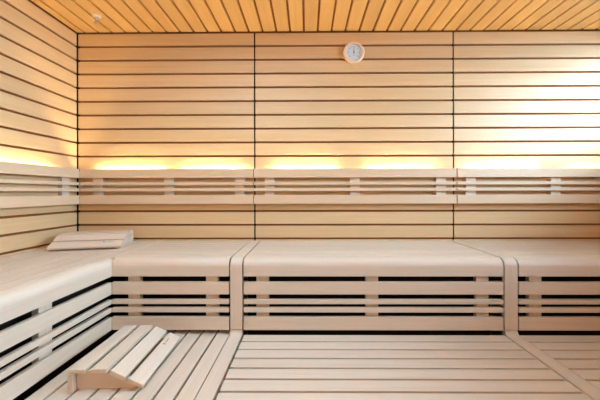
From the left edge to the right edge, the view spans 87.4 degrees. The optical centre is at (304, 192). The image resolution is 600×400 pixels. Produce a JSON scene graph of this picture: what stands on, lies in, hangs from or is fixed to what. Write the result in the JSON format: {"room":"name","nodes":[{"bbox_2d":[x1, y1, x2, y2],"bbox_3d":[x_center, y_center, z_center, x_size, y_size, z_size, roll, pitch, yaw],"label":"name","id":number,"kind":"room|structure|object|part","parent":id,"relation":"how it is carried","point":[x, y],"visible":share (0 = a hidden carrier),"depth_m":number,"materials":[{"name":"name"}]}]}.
{"room":"sauna","nodes":[
{"label":"sauna","id":0,"kind":"room"},
{"bbox_2d":[0,0,76,256],"bbox_3d":[-1.909,-0.056,0.575,0.150,2.680,3.918,0,0,0],"label":"wall","id":1,"kind":"structure","parent":0,"point":[38,51],"depth_m":2.13,"materials":[{"name":"brown wood"}]},
{"bbox_2d":[0,161,78,207],"bbox_3d":[-1.804,-0.044,0.613,0.058,0.274,3.685,0,0,0],"label":"backrest","id":2,"kind":"object","parent":1,"relation":"attached to","point":[63,174],"visible":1,"depth_m":2.08,"materials":[{"name":"brown wood"}]},
{"bbox_2d":[31,0,599,32],"bbox_3d":[0.449,-1.341,0.555,4.606,0.120,3.918,0,0,0],"label":"ceiling","id":3,"kind":"structure","parent":0,"point":[116,15],"depth_m":2.27,"materials":[{"name":"brown wood"}]},
{"bbox_2d":[92,13,100,24],"bbox_3d":[-1.504,-1.248,2.272,0.060,0.058,0.060,0,0,0],"label":"sprinkler","id":4,"kind":"object","parent":3,"relation":"attached to","point":[97,17],"visible":1,"depth_m":2.27,"materials":[{"name":"white plastic"}]},
{"bbox_3d":[-1.504,-1.272,2.272,0.060,0.010,0.060,0,0,0],"label":"plate","id":5,"kind":"part","parent":4,"relation":"part of","materials":[{"name":"white plastic"}]},
{"bbox_2d":[76,29,599,341],"bbox_3d":[0.402,-0.061,2.569,4.738,2.680,0.156,0,0,0],"label":"wall","id":6,"kind":"structure","parent":0,"point":[470,98],"depth_m":2.50,"materials":[{"name":"brown wood"}]},
{"bbox_3d":[-1.106,-0.013,2.519,1.408,2.505,0.020,0,0,0],"label":"board panel","id":7,"kind":"part","parent":6,"relation":"part of","materials":[{"name":"brown wood"}]},
{"bbox_2d":[80,169,253,203],"bbox_3d":[-1.079,-0.046,2.480,1.358,0.274,0.058,0,0,0],"label":"backrest","id":8,"kind":"object","parent":6,"relation":"attached to","point":[98,175],"visible":1,"depth_m":2.45,"materials":[{"name":"brown wood"}]},
{"bbox_2d":[343,42,364,63],"bbox_3d":[0.390,-1.104,2.479,0.168,0.168,0.033,0,0,0],"label":"thermometer","id":9,"kind":"object","parent":6,"relation":"attached to","point":[353,52],"visible":1,"depth_m":2.47,"materials":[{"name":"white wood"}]},
{"bbox_3d":[0.394,-0.016,2.507,1.567,2.505,0.020,0,0,0],"label":"board panel","id":10,"kind":"part","parent":6,"relation":"part of","materials":[{"name":"brown wood"}]},
{"bbox_2d":[254,168,456,203],"bbox_3d":[0.394,-0.049,2.468,1.571,0.274,0.058,0,0,0],"label":"backrest","id":11,"kind":"object","parent":6,"relation":"attached to","point":[439,174],"visible":1,"depth_m":2.44,"materials":[{"name":"brown wood"}]},
{"bbox_3d":[1.902,-0.019,2.494,1.425,2.505,0.020,0,0,0],"label":"board panel","id":12,"kind":"part","parent":6,"relation":"part of","materials":[{"name":"brown wood"}]},
{"bbox_2d":[456,168,599,203],"bbox_3d":[1.901,-0.051,2.455,1.427,0.274,0.058,0,0,0],"label":"backrest","id":13,"kind":"object","parent":6,"relation":"attached to","point":[554,190],"visible":1,"depth_m":2.43,"materials":[{"name":"brown wood"}]},
{"bbox_3d":[0.389,1.329,0.622,4.738,0.100,4.050,0,0,0],"label":"floor","id":14,"kind":"structure","parent":0,"visible":0},
{"bbox_2d":[0,241,162,399],"bbox_3d":[-1.479,0.825,0.637,0.697,0.875,3.737,0,0,0],"label":"bench","id":15,"kind":"object","parent":14,"relation":"on","point":[56,306],"visible":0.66,"depth_m":1.48,"materials":[{"name":"brown wood"}]},
{"bbox_3d":[-1.164,0.611,1.394,0.030,0.340,0.072,0,0,0],"label":"support post","id":16,"kind":"part","parent":15,"relation":"part of","materials":[{"name":"brown wood"}]},
{"bbox_2d":[47,230,133,250],"bbox_3d":[-1.502,0.340,2.240,0.438,0.096,0.304,0,0,-15],"label":"headrest cover","id":17,"kind":"object","parent":15,"relation":"on","point":[112,238],"visible":1,"depth_m":2.17,"materials":[{"name":"brown wood"}]},
{"bbox_2d":[25,330,229,399],"bbox_3d":[-0.750,1.053,0.371,0.751,0.456,3.130,0,0,0],"label":"bench","id":18,"kind":"object","parent":14,"relation":"on","point":[181,375],"visible":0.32,"depth_m":1.41,"materials":[{"name":"brown wood"}]},
{"bbox_2d":[68,325,179,392],"bbox_3d":[-0.828,0.778,1.512,0.304,0.096,0.438,0,0,-2],"label":"headrest cover","id":19,"kind":"object","parent":18,"relation":"on","point":[95,370],"visible":1,"depth_m":1.41,"materials":[{"name":"brown wood"}]},
{"bbox_2d":[112,241,249,392],"bbox_3d":[-0.776,0.824,2.161,0.681,0.875,0.674,0,0,0],"label":"bench","id":20,"kind":"object","parent":14,"relation":"on","point":[167,285],"visible":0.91,"depth_m":1.83,"materials":[{"name":"brown wood"}]},
{"bbox_3d":[-1.002,0.611,1.865,0.072,0.340,0.030,0,0,0],"label":"support post","id":21,"kind":"part","parent":20,"relation":"part of","materials":[{"name":"brown wood"}]},
{"bbox_3d":[-0.543,0.610,1.861,0.072,0.340,0.030,0,0,0],"label":"support post","id":22,"kind":"part","parent":20,"relation":"part of","materials":[{"name":"brown wood"}]},
{"bbox_2d":[244,241,502,334],"bbox_3d":[0.400,0.822,2.151,1.498,0.875,0.674,0,0,0],"label":"bench","id":23,"kind":"object","parent":14,"relation":"on","point":[291,287],"visible":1,"depth_m":1.82,"materials":[{"name":"brown wood"}]},
{"bbox_2d":[195,241,259,399],"bbox_3d":[-0.405,0.620,0.651,0.069,0.470,3.696,0,0,0],"label":"divider","id":24,"kind":"object","parent":23,"relation":"attached to","point":[212,385],"visible":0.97,"depth_m":1.82,"materials":[{"name":"brown wood"}]},
{"bbox_3d":[-0.246,0.610,1.859,0.072,0.340,0.030,0,0,0],"label":"support post","id":25,"kind":"part","parent":23,"relation":"part of","materials":[{"name":"brown wood"}]},
{"bbox_3d":[0.396,0.608,1.854,0.072,0.340,0.030,0,0,0],"label":"support post","id":26,"kind":"part","parent":23,"relation":"part of","materials":[{"name":"brown wood"}]},
{"bbox_3d":[1.039,0.607,1.848,0.072,0.340,0.030,0,0,0],"label":"support post","id":27,"kind":"part","parent":23,"relation":"part of","materials":[{"name":"brown wood"}]},
{"bbox_2d":[451,240,599,399],"bbox_3d":[1.191,0.617,1.788,0.072,0.470,1.396,0,0,0],"label":"divider","id":28,"kind":"object","parent":23,"relation":"attached to","point":[510,267],"visible":0.84,"depth_m":1.81,"materials":[{"name":"brown wood"}]},
{"bbox_2d":[216,335,592,399],"bbox_3d":[0.398,1.051,1.530,1.497,0.456,0.810,0,0,0],"label":"bench","id":29,"kind":"object","parent":14,"relation":"on","point":[263,367],"visible":1,"depth_m":1.45,"materials":[{"name":"brown wood"}]},
{"bbox_2d":[463,241,599,335],"bbox_3d":[1.926,0.819,2.139,1.374,0.875,0.674,0,0,0],"label":"bench","id":30,"kind":"object","parent":14,"relation":"on","point":[559,281],"visible":0.62,"depth_m":1.81,"materials":[{"name":"brown wood"}]},
{"bbox_3d":[1.346,0.606,1.846,0.072,0.340,0.030,0,0,0],"label":"support post","id":31,"kind":"part","parent":30,"relation":"part of","materials":[{"name":"brown wood"}]},
{"bbox_2d":[519,335,599,389],"bbox_3d":[1.921,1.048,1.517,1.376,0.456,0.810,0,0,0],"label":"bench","id":32,"kind":"object","parent":14,"relation":"on","point":[580,355],"visible":0.44,"depth_m":1.62,"materials":[{"name":"brown wood"}]}
]}

